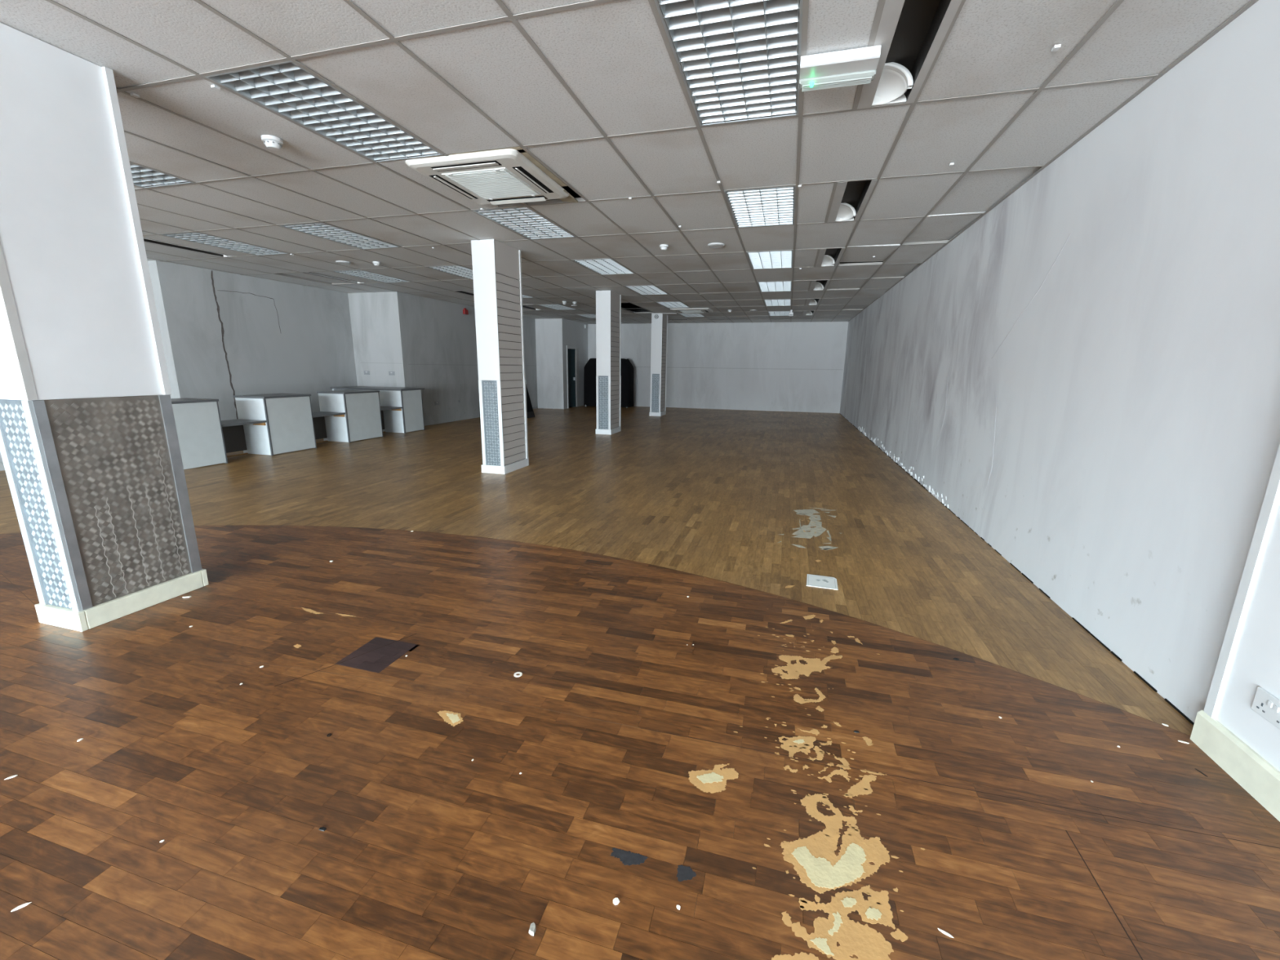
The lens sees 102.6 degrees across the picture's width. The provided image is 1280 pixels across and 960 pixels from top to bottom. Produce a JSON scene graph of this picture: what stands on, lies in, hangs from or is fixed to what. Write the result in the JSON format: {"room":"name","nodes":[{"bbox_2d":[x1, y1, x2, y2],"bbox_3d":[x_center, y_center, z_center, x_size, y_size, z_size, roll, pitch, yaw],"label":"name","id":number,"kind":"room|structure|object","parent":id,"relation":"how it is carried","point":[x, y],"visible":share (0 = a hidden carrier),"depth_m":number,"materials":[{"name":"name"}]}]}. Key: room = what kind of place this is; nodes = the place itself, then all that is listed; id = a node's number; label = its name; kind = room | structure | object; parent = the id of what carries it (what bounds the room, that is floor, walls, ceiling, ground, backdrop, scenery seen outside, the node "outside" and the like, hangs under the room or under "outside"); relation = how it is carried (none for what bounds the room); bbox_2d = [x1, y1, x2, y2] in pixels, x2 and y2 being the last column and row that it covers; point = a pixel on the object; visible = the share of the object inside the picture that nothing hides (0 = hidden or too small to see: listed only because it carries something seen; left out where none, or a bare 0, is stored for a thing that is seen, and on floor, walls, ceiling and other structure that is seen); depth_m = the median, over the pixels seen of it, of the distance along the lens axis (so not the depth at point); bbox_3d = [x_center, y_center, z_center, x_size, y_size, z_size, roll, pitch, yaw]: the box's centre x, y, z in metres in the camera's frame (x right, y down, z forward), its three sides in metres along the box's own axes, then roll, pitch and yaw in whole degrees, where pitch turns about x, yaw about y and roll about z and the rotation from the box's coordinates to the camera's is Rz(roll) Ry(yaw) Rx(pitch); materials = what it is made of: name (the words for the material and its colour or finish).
{"room":"damaged room","nodes":[
{"label":"damaged room","id":0,"kind":"room"},
{"bbox_2d":[0,260,357,471],"bbox_3d":[-8.884,-1.006,2.823,0.452,3.320,17.870,4,13,15],"label":"wall","id":1,"kind":"structure","parent":0,"point":[241,335],"depth_m":8.93,"materials":[{"name":"paint"}]},
{"bbox_2d":[347,291,537,426],"bbox_3d":[-4.867,-3.403,13.901,1.400,3.320,6.130,4,13,15],"label":"wall","id":2,"kind":"structure","parent":0,"point":[397,332],"depth_m":11.59,"materials":[{"name":"paint"}]},
{"bbox_2d":[364,370,369,374],"bbox_3d":[-5.961,-2.340,11.181,0.146,0.086,0.015,4,13,15],"label":"wall socket","id":3,"kind":"object","parent":2,"relation":"attached to","point":[366,372],"visible":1,"depth_m":11.17,"materials":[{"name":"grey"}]},
{"bbox_2d":[388,371,395,375],"bbox_3d":[-5.336,-2.290,11.011,0.146,0.086,0.015,4,13,15],"label":"wall socket","id":4,"kind":"object","parent":2,"relation":"attached to","point":[390,373],"visible":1,"depth_m":11.01,"materials":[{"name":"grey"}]},
{"bbox_2d":[418,364,449,364],"bbox_3d":[-4.176,-3.103,13.840,0.006,0.008,5.950,4,13,15],"label":"trim","id":5,"kind":"structure","parent":2,"relation":"attached to","point":[419,364],"depth_m":11.84,"materials":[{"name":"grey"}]},
{"bbox_2d":[462,307,468,314],"bbox_3d":[-4.352,-4.211,12.794,0.064,0.150,0.150,4,13,15],"label":"fire alarm","id":6,"kind":"object","parent":2,"relation":"attached to","point":[464,311],"visible":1,"depth_m":12.74,"materials":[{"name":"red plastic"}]},
{"bbox_2d":[535,318,559,408],"bbox_3d":[-3.030,-3.972,16.584,0.940,3.320,0.150,4,13,15],"label":"wall","id":7,"kind":"structure","parent":0,"point":[546,330],"depth_m":16.53,"materials":[{"name":"paint"}]},
{"bbox_2d":[557,318,587,408],"bbox_3d":[-2.211,-4.158,17.476,0.140,3.320,2.350,4,13,15],"label":"wall","id":8,"kind":"structure","parent":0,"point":[574,334],"depth_m":16.83,"materials":[{"name":"paint"}]},
{"bbox_2d":[566,345,579,408],"bbox_3d":[-2.446,-3.476,17.294,0.440,2.020,0.980,4,13,15],"label":"door","id":9,"kind":"structure","parent":8,"relation":"attached to","point":[573,381],"depth_m":17.42,"materials":[{"name":"white"}]},
{"bbox_2d":[0,0,1258,324],"bbox_3d":[-2.446,-2.888,4.950,11.450,0.598,26.550,4,13,15],"label":"ceiling","id":10,"kind":"structure","parent":0,"point":[593,94],"depth_m":3.24,"materials":[{"name":"white"}]},
{"bbox_2d":[129,162,193,188],"bbox_3d":[-4.132,-2.415,3.760,0.576,0.104,1.176,4,13,15],"label":"ceiling light","id":11,"kind":"object","parent":10,"relation":"attached to","point":[144,177],"visible":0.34,"depth_m":4.20,"materials":[{"name":"grey metal"}]},
{"bbox_2d":[143,237,236,257],"bbox_3d":[-5.993,-3.103,6.703,0.291,0.130,1.184,4,13,15],"label":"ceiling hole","id":12,"kind":"object","parent":10,"relation":"attached to","point":[149,241],"visible":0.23,"depth_m":6.78,"materials":[{"name":"black"}]},
{"bbox_2d":[160,231,288,255],"bbox_3d":[-5.210,-3.033,6.491,0.576,0.104,1.176,4,13,15],"label":"ceiling light","id":13,"kind":"object","parent":10,"relation":"attached to","point":[194,237],"visible":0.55,"depth_m":6.46,"materials":[{"name":"grey metal"}]},
{"bbox_2d":[261,134,283,151],"bbox_3d":[-2.433,-2.226,3.396,0.120,0.062,0.120,4,13,15],"label":"smoke detector","id":14,"kind":"object","parent":10,"relation":"attached to","point":[271,142],"visible":1,"depth_m":3.37,"materials":[{"name":"white plastic"}]},
{"bbox_2d":[204,60,443,162],"bbox_3d":[-1.823,-2.244,3.128,0.576,0.104,1.176,4,13,15],"label":"ceiling light","id":15,"kind":"object","parent":10,"relation":"attached to","point":[286,89],"visible":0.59,"depth_m":3.02,"materials":[{"name":"grey metal"}]},
{"bbox_2d":[299,271,366,284],"bbox_3d":[-5.338,-3.593,8.960,0.291,0.130,1.184,4,13,15],"label":"light","id":16,"kind":"object","parent":10,"relation":"attached to","point":[358,282],"visible":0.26,"depth_m":8.96,"materials":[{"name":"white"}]},
{"bbox_2d":[278,222,399,248],"bbox_3d":[-3.478,-2.905,6.017,0.576,0.104,1.176,4,13,15],"label":"ceiling light","id":17,"kind":"object","parent":10,"relation":"attached to","point":[319,229],"visible":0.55,"depth_m":5.99,"materials":[{"name":"grey metal"}]},
{"bbox_2d":[335,260,351,264],"bbox_3d":[-4.346,-3.184,7.513,0.200,0.020,0.200,4,13,15],"label":"ceiling speaker","id":18,"kind":"object","parent":10,"relation":"attached to","point":[341,262],"visible":1,"depth_m":7.47,"materials":[{"name":"white plastic"}]},
{"bbox_2d":[332,270,408,282],"bbox_3d":[-4.555,-3.523,8.748,0.576,0.104,1.176,4,13,15],"label":"ceiling light","id":19,"kind":"object","parent":10,"relation":"attached to","point":[361,273],"visible":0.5,"depth_m":8.75,"materials":[{"name":"grey"}]},
{"bbox_2d":[372,261,380,266],"bbox_3d":[-3.842,-3.153,7.483,0.104,0.054,0.104,4,13,15],"label":"smoke detector","id":20,"kind":"object","parent":10,"relation":"attached to","point":[375,263],"visible":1,"depth_m":7.45,"materials":[{"name":"white plastic"}]},
{"bbox_2d":[426,265,473,279],"bbox_3d":[-2.824,-3.395,8.273,0.576,0.104,1.176,4,13,15],"label":"ceiling light","id":21,"kind":"object","parent":10,"relation":"attached to","point":[457,270],"visible":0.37,"depth_m":8.12,"materials":[{"name":"grey metal"}]},
{"bbox_2d":[453,290,474,296],"bbox_3d":[-3.530,-3.998,10.900,0.291,0.130,1.184,4,13,15],"label":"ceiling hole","id":22,"kind":"object","parent":10,"relation":"attached to","point":[464,292],"visible":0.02,"depth_m":10.72,"materials":[{"name":"black"}]},
{"bbox_2d":[405,148,568,204],"bbox_3d":[-1.164,-2.364,4.080,0.910,0.058,0.970,4,12,15],"label":"air conditioner","id":23,"kind":"object","parent":10,"relation":"attached to","point":[500,176],"visible":1,"depth_m":3.91,"materials":[{"name":"white plastic"}]},
{"bbox_2d":[429,174,478,199],"bbox_3d":[-1.506,-2.376,4.177,0.072,0.021,0.560,4,13,15],"label":"outlet","id":24,"kind":"object","parent":23,"relation":"attached to","point":[440,179],"depth_m":4.15,"materials":[{"name":"white plastic"}]},
{"bbox_2d":[431,160,501,171],"bbox_3d":[-1.266,-2.283,3.728,0.540,0.004,0.084,4,13,15],"label":"outlet","id":25,"kind":"object","parent":23,"relation":"attached to","point":[471,165],"depth_m":3.72,"materials":[{"name":"white plastic"}]},
{"bbox_2d":[441,167,541,199],"bbox_3d":[-1.164,-2.349,4.083,0.540,0.022,0.602,4,13,15],"label":"grille","id":26,"kind":"object","parent":23,"relation":"attached to","point":[485,183],"depth_m":4.03,"materials":[{"name":"white plastic"}]},
{"bbox_2d":[487,195,547,204],"bbox_3d":[-1.062,-2.419,4.438,0.540,0.023,0.084,4,13,15],"label":"outlet","id":27,"kind":"object","parent":23,"relation":"attached to","point":[523,198],"depth_m":4.42,"materials":[{"name":"white plastic"}]},
{"bbox_2d":[512,166,554,193],"bbox_3d":[-0.823,-2.325,3.990,0.072,0.021,0.560,4,13,15],"label":"outlet","id":28,"kind":"object","parent":23,"relation":"attached to","point":[522,171],"depth_m":3.96,"materials":[{"name":"white plastic"}]},
{"bbox_2d":[473,206,574,239],"bbox_3d":[-1.169,-2.735,5.384,0.576,0.104,1.176,4,13,15],"label":"ceiling light","id":29,"kind":"object","parent":10,"relation":"attached to","point":[523,220],"visible":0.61,"depth_m":5.35,"materials":[{"name":"grey metal"}]},
{"bbox_2d":[522,294,533,297],"bbox_3d":[-2.746,-3.929,10.688,0.576,0.104,1.176,4,13,15],"label":"ceiling light","id":30,"kind":"object","parent":10,"relation":"attached to","point":[523,295],"visible":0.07,"depth_m":11.10,"materials":[{"name":"grey"}]},
{"bbox_2d":[522,305,542,310],"bbox_3d":[-2.875,-4.489,13.156,0.291,0.130,1.184,4,13,15],"label":"light","id":31,"kind":"object","parent":10,"relation":"attached to","point":[523,306],"visible":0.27,"depth_m":13.39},
{"bbox_2d":[537,304,574,310],"bbox_3d":[-2.092,-4.419,12.944,0.576,0.104,1.176,4,13,15],"label":"ceiling light","id":32,"kind":"object","parent":10,"relation":"attached to","point":[557,307],"visible":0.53,"depth_m":12.92,"materials":[{"name":"grey"}]},
{"bbox_2d":[575,314,595,318],"bbox_3d":[-1.438,-4.909,15.200,0.576,0.104,1.176,4,13,15],"label":"ceiling light","id":33,"kind":"object","parent":10,"relation":"attached to","point":[589,316],"visible":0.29,"depth_m":15.08,"materials":[{"name":"grey plastic"}]},
{"bbox_2d":[573,258,634,275],"bbox_3d":[-0.515,-3.225,7.641,0.576,0.104,1.176,4,13,15],"label":"ceiling light","id":34,"kind":"object","parent":10,"relation":"attached to","point":[601,266],"visible":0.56,"depth_m":7.63,"materials":[{"name":"grey metal"}]},
{"bbox_2d":[625,285,666,294],"bbox_3d":[0.140,-3.715,9.897,0.576,0.104,1.176,4,13,15],"label":"ceiling light","id":35,"kind":"object","parent":10,"relation":"attached to","point":[642,290],"visible":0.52,"depth_m":9.91,"materials":[{"name":"grey plastic"}]},
{"bbox_2d":[659,244,668,250],"bbox_3d":[0.291,-2.820,6.224,0.104,0.054,0.104,4,13,15],"label":"smoke detector","id":36,"kind":"object","parent":10,"relation":"attached to","point":[664,246],"visible":1,"depth_m":6.20,"materials":[{"name":"white plastic"}]},
{"bbox_2d":[656,301,689,307],"bbox_3d":[0.794,-4.206,12.153,0.576,0.104,1.176,4,13,15],"label":"ceiling light","id":37,"kind":"object","parent":10,"relation":"attached to","point":[668,304],"visible":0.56,"depth_m":12.20,"materials":[{"name":"grey"}]},
{"bbox_2d":[677,312,704,316],"bbox_3d":[1.449,-4.696,14.410,0.576,0.104,1.176,4,13,15],"label":"ceiling light","id":38,"kind":"object","parent":10,"relation":"attached to","point":[682,314],"visible":0.45,"depth_m":14.46,"materials":[{"name":"grey"}]},
{"bbox_2d":[670,307,714,313],"bbox_3d":[1.347,-4.344,13.187,1.000,0.058,0.920,4,14,15],"label":"air conditioner","id":39,"kind":"object","parent":10,"relation":"attached to","point":[691,310],"visible":1,"depth_m":12.93,"materials":[{"name":"white plastic"}]},
{"bbox_2d":[680,310,704,313],"bbox_3d":[1.347,-4.329,13.190,0.540,0.022,0.602,4,13,15],"label":"grille","id":40,"kind":"object","parent":39,"relation":"attached to","point":[684,311],"depth_m":13.08,"materials":[{"name":"white metal"}]},
{"bbox_2d":[707,242,724,248],"bbox_3d":[0.912,-2.813,6.152,0.200,0.020,0.200,4,13,15],"label":"ceiling speaker","id":41,"kind":"object","parent":10,"relation":"attached to","point":[715,245],"visible":1,"depth_m":6.11,"materials":[{"name":"white plastic"}]},
{"bbox_2d":[653,0,803,126],"bbox_3d":[0.485,-2.074,2.495,0.576,0.104,1.176,4,13,15],"label":"ceiling light","id":42,"kind":"object","parent":10,"relation":"attached to","point":[737,60],"visible":0.99,"depth_m":2.44,"materials":[{"name":"grey metal"}]},
{"bbox_2d":[724,186,795,227],"bbox_3d":[1.140,-2.564,4.752,0.576,0.104,1.176,4,13,15],"label":"ceiling light","id":43,"kind":"object","parent":10,"relation":"attached to","point":[766,206],"visible":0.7,"depth_m":4.70,"materials":[{"name":"grey metal"}]},
{"bbox_2d":[746,250,793,269],"bbox_3d":[1.794,-3.054,7.008,0.576,0.104,1.176,4,13,15],"label":"ceiling light","id":44,"kind":"object","parent":10,"relation":"attached to","point":[779,259],"visible":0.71,"depth_m":6.99,"materials":[{"name":"grey"}]},
{"bbox_2d":[757,280,791,292],"bbox_3d":[2.449,-3.545,9.264,0.576,0.104,1.176,4,13,15],"label":"ceiling light","id":45,"kind":"object","parent":10,"relation":"attached to","point":[765,286],"visible":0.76,"depth_m":9.27,"materials":[{"name":"grey plastic"}]},
{"bbox_2d":[763,299,791,306],"bbox_3d":[3.103,-4.035,11.521,0.576,0.104,1.176,4,13,15],"label":"ceiling light","id":46,"kind":"object","parent":10,"relation":"attached to","point":[767,302],"visible":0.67,"depth_m":11.55,"materials":[{"name":"grey"}]},
{"bbox_2d":[768,311,790,315],"bbox_3d":[3.757,-4.526,13.777,0.576,0.104,1.176,4,13,15],"label":"ceiling light","id":47,"kind":"object","parent":10,"relation":"attached to","point":[773,313],"visible":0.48,"depth_m":13.76,"materials":[{"name":"grey plastic"}]},
{"bbox_2d":[803,311,815,315],"bbox_3d":[4.481,-4.484,13.577,0.291,0.130,1.184,4,13,15],"label":"light","id":48,"kind":"object","parent":10,"relation":"attached to","point":[805,313],"visible":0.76,"depth_m":13.96,"materials":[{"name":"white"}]},
{"bbox_2d":[805,298,821,305],"bbox_3d":[3.826,-3.994,11.320,0.291,0.130,1.184,4,13,15],"label":"light","id":49,"kind":"object","parent":10,"relation":"attached to","point":[809,301],"visible":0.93,"depth_m":11.69,"materials":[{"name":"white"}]},
{"bbox_2d":[808,280,830,290],"bbox_3d":[3.172,-3.503,9.064,0.291,0.130,1.184,4,13,15],"label":"light","id":50,"kind":"object","parent":10,"relation":"attached to","point":[819,285],"visible":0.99,"depth_m":9.42,"materials":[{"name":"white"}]},
{"bbox_2d":[815,248,844,266],"bbox_3d":[2.517,-3.013,6.808,0.291,0.130,1.184,4,13,15],"label":"light","id":51,"kind":"object","parent":10,"relation":"attached to","point":[826,257],"visible":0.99,"depth_m":7.05,"materials":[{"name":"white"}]},
{"bbox_2d":[799,44,880,91],"bbox_3d":[0.950,-1.964,2.464,0.352,0.084,0.186,4,13,15],"label":"lamp","id":52,"kind":"object","parent":10,"relation":"attached to","point":[857,66],"visible":1,"depth_m":2.43,"materials":[{"name":"white plastic"}]},
{"bbox_2d":[826,179,877,222],"bbox_3d":[1.863,-2.522,4.551,0.291,0.130,1.184,4,13,15],"label":"light","id":53,"kind":"object","parent":10,"relation":"attached to","point":[851,198],"visible":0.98,"depth_m":4.67,"materials":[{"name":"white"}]},
{"bbox_2d":[857,0,961,109],"bbox_3d":[1.208,-2.032,2.295,0.291,0.130,1.184,4,13,15],"label":"light","id":54,"kind":"object","parent":10,"relation":"attached to","point":[910,34],"visible":1,"depth_m":2.45,"materials":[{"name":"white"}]},
{"bbox_2d":[0,405,1279,959],"bbox_3d":[-2.517,0.201,5.618,11.500,0.121,26.696,4,13,15],"label":"floor","id":55,"kind":"structure","parent":0,"point":[726,778],"depth_m":1.95,"materials":[{"name":"brown wood"}]},
{"bbox_2d":[4,774,17,779],"bbox_3d":[-2.125,1.004,1.732,0.031,0.002,0.010,-8,15,-34],"label":"paper sliver","id":56,"kind":"object","parent":55,"relation":"on","point":[15,775],"visible":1,"depth_m":1.73,"materials":[{"name":"white paper"}]},
{"bbox_2d":[10,902,31,911],"bbox_3d":[-1.598,1.101,1.324,0.036,0.002,0.011,-8,15,-36],"label":"paper sliver","id":57,"kind":"object","parent":55,"relation":"on","point":[28,903],"visible":1,"depth_m":1.32,"materials":[{"name":"white paper"}]},
{"bbox_2d":[0,22,208,631],"bbox_3d":[-2.954,-0.665,2.691,0.345,2.826,0.622,4,13,15],"label":"pillar","id":58,"kind":"structure","parent":55,"relation":"on","point":[90,450],"depth_m":2.61,"materials":[{"name":"white paint"}]},
{"bbox_2d":[170,397,227,469],"bbox_3d":[-6.097,-0.608,6.747,0.602,0.880,0.769,4,13,15],"label":"desk","id":59,"kind":"object","parent":55,"relation":"on","point":[197,421],"depth_m":6.75,"materials":[{"name":"grey laminate"}]},
{"bbox_2d":[170,397,218,404],"bbox_3d":[-6.092,-1.022,6.655,0.602,0.030,0.769,4,13,15],"label":"countertop","id":60,"kind":"structure","parent":59,"relation":"on","point":[185,400],"depth_m":6.74,"materials":[{"name":"grey laminate"}]},
{"bbox_2d":[221,418,266,457],"bbox_3d":[-5.905,-0.580,7.442,0.550,0.530,0.647,4,13,15],"label":"shelf","id":61,"kind":"object","parent":55,"relation":"on","point":[233,433],"visible":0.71,"depth_m":7.62,"materials":[{"name":"grey laminate"}]},
{"bbox_2d":[232,393,316,455],"bbox_3d":[-5.712,-0.896,8.075,0.602,0.880,0.794,4,13,15],"label":"desk","id":62,"kind":"object","parent":55,"relation":"on","point":[289,427],"depth_m":7.81,"materials":[{"name":"grey laminate"}]},
{"bbox_2d":[232,393,311,398],"bbox_3d":[-5.707,-1.311,7.983,0.602,0.030,0.794,4,13,15],"label":"countertop","id":63,"kind":"structure","parent":62,"relation":"on","point":[269,395],"depth_m":7.81,"materials":[{"name":"grey laminate"}]},
{"bbox_2d":[318,826,326,831],"bbox_3d":[-0.963,1.058,1.556,0.024,0.002,0.013,4,13,15],"label":"crumb","id":64,"kind":"object","parent":55,"relation":"on","point":[322,828],"visible":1,"depth_m":1.55,"materials":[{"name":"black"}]},
{"bbox_2d":[312,411,345,443],"bbox_3d":[-5.514,-0.873,8.791,0.550,0.530,0.667,4,13,15],"label":"shelf","id":65,"kind":"object","parent":55,"relation":"on","point":[318,417],"visible":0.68,"depth_m":9.00,"materials":[{"name":"grey laminate"}]},
{"bbox_2d":[316,389,382,442],"bbox_3d":[-5.314,-1.195,9.447,0.602,0.880,0.824,4,13,15],"label":"desk","id":66,"kind":"object","parent":55,"relation":"on","point":[362,420],"depth_m":9.16,"materials":[{"name":"grey laminate"}]},
{"bbox_2d":[316,389,379,394],"bbox_3d":[-5.309,-1.609,9.356,0.602,0.030,0.824,4,13,15],"label":"countertop","id":67,"kind":"structure","parent":66,"relation":"on","point":[353,391],"depth_m":9.16,"materials":[{"name":"grey laminate"}]},
{"bbox_2d":[329,386,424,433],"bbox_3d":[-5.503,-1.508,10.846,1.747,0.882,0.715,4,13,15],"label":"counter","id":68,"kind":"object","parent":55,"relation":"on","point":[411,418],"depth_m":10.45,"materials":[{"name":"grey laminate"}]},
{"bbox_2d":[329,386,424,391],"bbox_3d":[-5.497,-1.922,10.754,1.747,0.032,0.715,4,13,15],"label":"countertop","id":69,"kind":"structure","parent":68,"relation":"on","point":[366,388],"depth_m":10.55,"materials":[{"name":"grey laminate"}]},
{"bbox_2d":[380,405,402,432],"bbox_3d":[-5.122,-1.167,10.142,0.550,0.530,0.592,4,13,15],"label":"shelf","id":70,"kind":"object","parent":55,"relation":"on","point":[382,408],"visible":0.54,"depth_m":10.29,"materials":[{"name":"grey laminate"}]},
{"bbox_2d":[471,239,528,474],"bbox_3d":[-1.802,-1.530,6.670,0.341,2.826,0.656,4,13,15],"label":"pillar","id":71,"kind":"structure","parent":55,"relation":"on","point":[496,265],"depth_m":6.49,"materials":[{"name":"grey paint"}]},
{"bbox_2d":[513,671,522,676],"bbox_3d":[-0.558,0.889,2.344,0.038,0.002,0.038,4,13,15],"label":"washer","id":72,"kind":"object","parent":55,"relation":"on","point":[520,673],"visible":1,"depth_m":2.34,"materials":[{"name":"white paint"}]},
{"bbox_2d":[525,384,534,417],"bbox_3d":[-3.176,-2.122,13.779,0.492,0.875,0.540,4,13,15],"label":"board","id":73,"kind":"object","parent":55,"relation":"on","point":[530,412],"visible":0.27,"depth_m":13.88,"materials":[{"name":"black fabric"}]},
{"bbox_2d":[528,922,535,936],"bbox_3d":[-0.269,1.123,1.285,0.019,0.009,0.026,4,13,15],"label":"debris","id":74,"kind":"object","parent":55,"relation":"on","point":[532,927],"visible":1,"depth_m":1.28,"materials":[{"name":"white paper"}]},
{"bbox_2d":[595,290,621,435],"bbox_3d":[-0.653,-2.391,10.633,0.341,2.826,0.666,4,13,15],"label":"pillar","id":75,"kind":"structure","parent":55,"relation":"on","point":[608,303],"depth_m":10.44,"materials":[{"name":"grey paint"}]},
{"bbox_2d":[583,358,633,408],"bbox_3d":[-1.072,-3.373,17.787,1.718,1.642,0.776,4,13,15],"label":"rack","id":76,"kind":"object","parent":55,"relation":"on","point":[627,368],"visible":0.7,"depth_m":17.50,"materials":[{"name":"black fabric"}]},
{"bbox_2d":[613,897,619,905],"bbox_3d":[-0.063,1.112,1.355,0.016,0.006,0.016,-7,15,-31],"label":"chip","id":77,"kind":"object","parent":55,"relation":"on","point":[615,900],"visible":1,"depth_m":1.35,"materials":[{"name":"white"}]},
{"bbox_2d":[648,313,667,416],"bbox_3d":[0.537,-3.283,14.737,0.341,2.826,0.656,4,13,15],"label":"pillar","id":78,"kind":"structure","parent":55,"relation":"on","point":[659,326],"depth_m":14.53,"materials":[{"name":"grey paint"}]},
{"bbox_2d":[806,573,838,590],"bbox_3d":[1.209,0.676,3.412,0.194,0.003,0.202,5,13,17],"label":"card","id":79,"kind":"object","parent":55,"relation":"on","point":[814,580],"visible":1,"depth_m":3.40,"materials":[{"name":"white paper"}]},
{"bbox_2d":[937,928,953,937],"bbox_3d":[0.769,1.140,1.290,0.037,0.001,0.008,9,15,34],"label":"paper sliver","id":80,"kind":"object","parent":55,"relation":"on","point":[940,930],"visible":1,"depth_m":1.29,"materials":[{"name":"white paper"}]},
{"bbox_2d":[587,309,848,413],"bbox_3d":[2.399,-4.065,17.329,8.820,3.320,0.150,4,13,15],"label":"wall","id":81,"kind":"structure","parent":0,"point":[786,351],"depth_m":17.01,"materials":[{"name":"paint"}]},
{"bbox_2d":[633,366,826,369],"bbox_3d":[2.288,-3.791,17.338,8.600,0.008,0.006,4,13,15],"label":"trim","id":82,"kind":"structure","parent":81,"relation":"attached to","point":[633,366],"depth_m":16.96,"materials":[{"name":"grey"}]},
{"bbox_2d":[840,0,1279,724],"bbox_3d":[4.418,-2.162,8.850,0.195,3.320,15.470,4,13,15],"label":"wall","id":83,"kind":"structure","parent":0,"point":[1086,376],"depth_m":2.66,"materials":[{"name":"paint"}]},
{"bbox_2d":[1214,494,1279,771],"bbox_3d":[0.825,0.513,-3.460,0.240,3.320,10.730,4,13,15],"label":"wall","id":84,"kind":"structure","parent":0,"point":[1255,663],"depth_m":1.76,"materials":[{"name":"white paint"}]},
{"bbox_2d":[1190,710,1279,822],"bbox_3d":[0.680,2.040,-3.078,0.022,0.130,10.745,4,13,15],"label":"baseboard","id":85,"kind":"structure","parent":84,"relation":"attached to","point":[1256,775],"depth_m":1.78,"materials":[{"name":"white wood"}]},
{"bbox_2d":[1203,444,1279,718],"bbox_3d":[2.163,-0.428,1.642,0.012,2.698,0.038,4,13,15],"label":"trim","id":86,"kind":"structure","parent":84,"relation":"attached to","point":[1272,494],"depth_m":1.82,"materials":[{"name":"white"}]},
{"bbox_2d":[1251,686,1279,729],"bbox_3d":[2.084,0.759,1.685,0.015,0.086,0.146,4,13,15],"label":"wall socket","id":87,"kind":"object","parent":84,"relation":"attached to","point":[1264,704],"visible":1,"depth_m":1.70,"materials":[{"name":"white plastic"}]},
{"bbox_2d":[1266,700,1273,707],"bbox_3d":[2.082,0.742,1.694,0.004,0.018,0.014,4,13,15],"label":"switch","id":88,"kind":"object","parent":87,"relation":"attached to","point":[1269,703],"depth_m":1.69,"materials":[{"name":"white plastic"}]},
{"bbox_2d":[1273,705,1279,712],"bbox_3d":[2.075,0.746,1.672,0.004,0.018,0.014,4,13,15],"label":"switch","id":89,"kind":"object","parent":87,"relation":"attached to","point":[1276,708],"depth_m":1.67,"materials":[{"name":"white plastic"}]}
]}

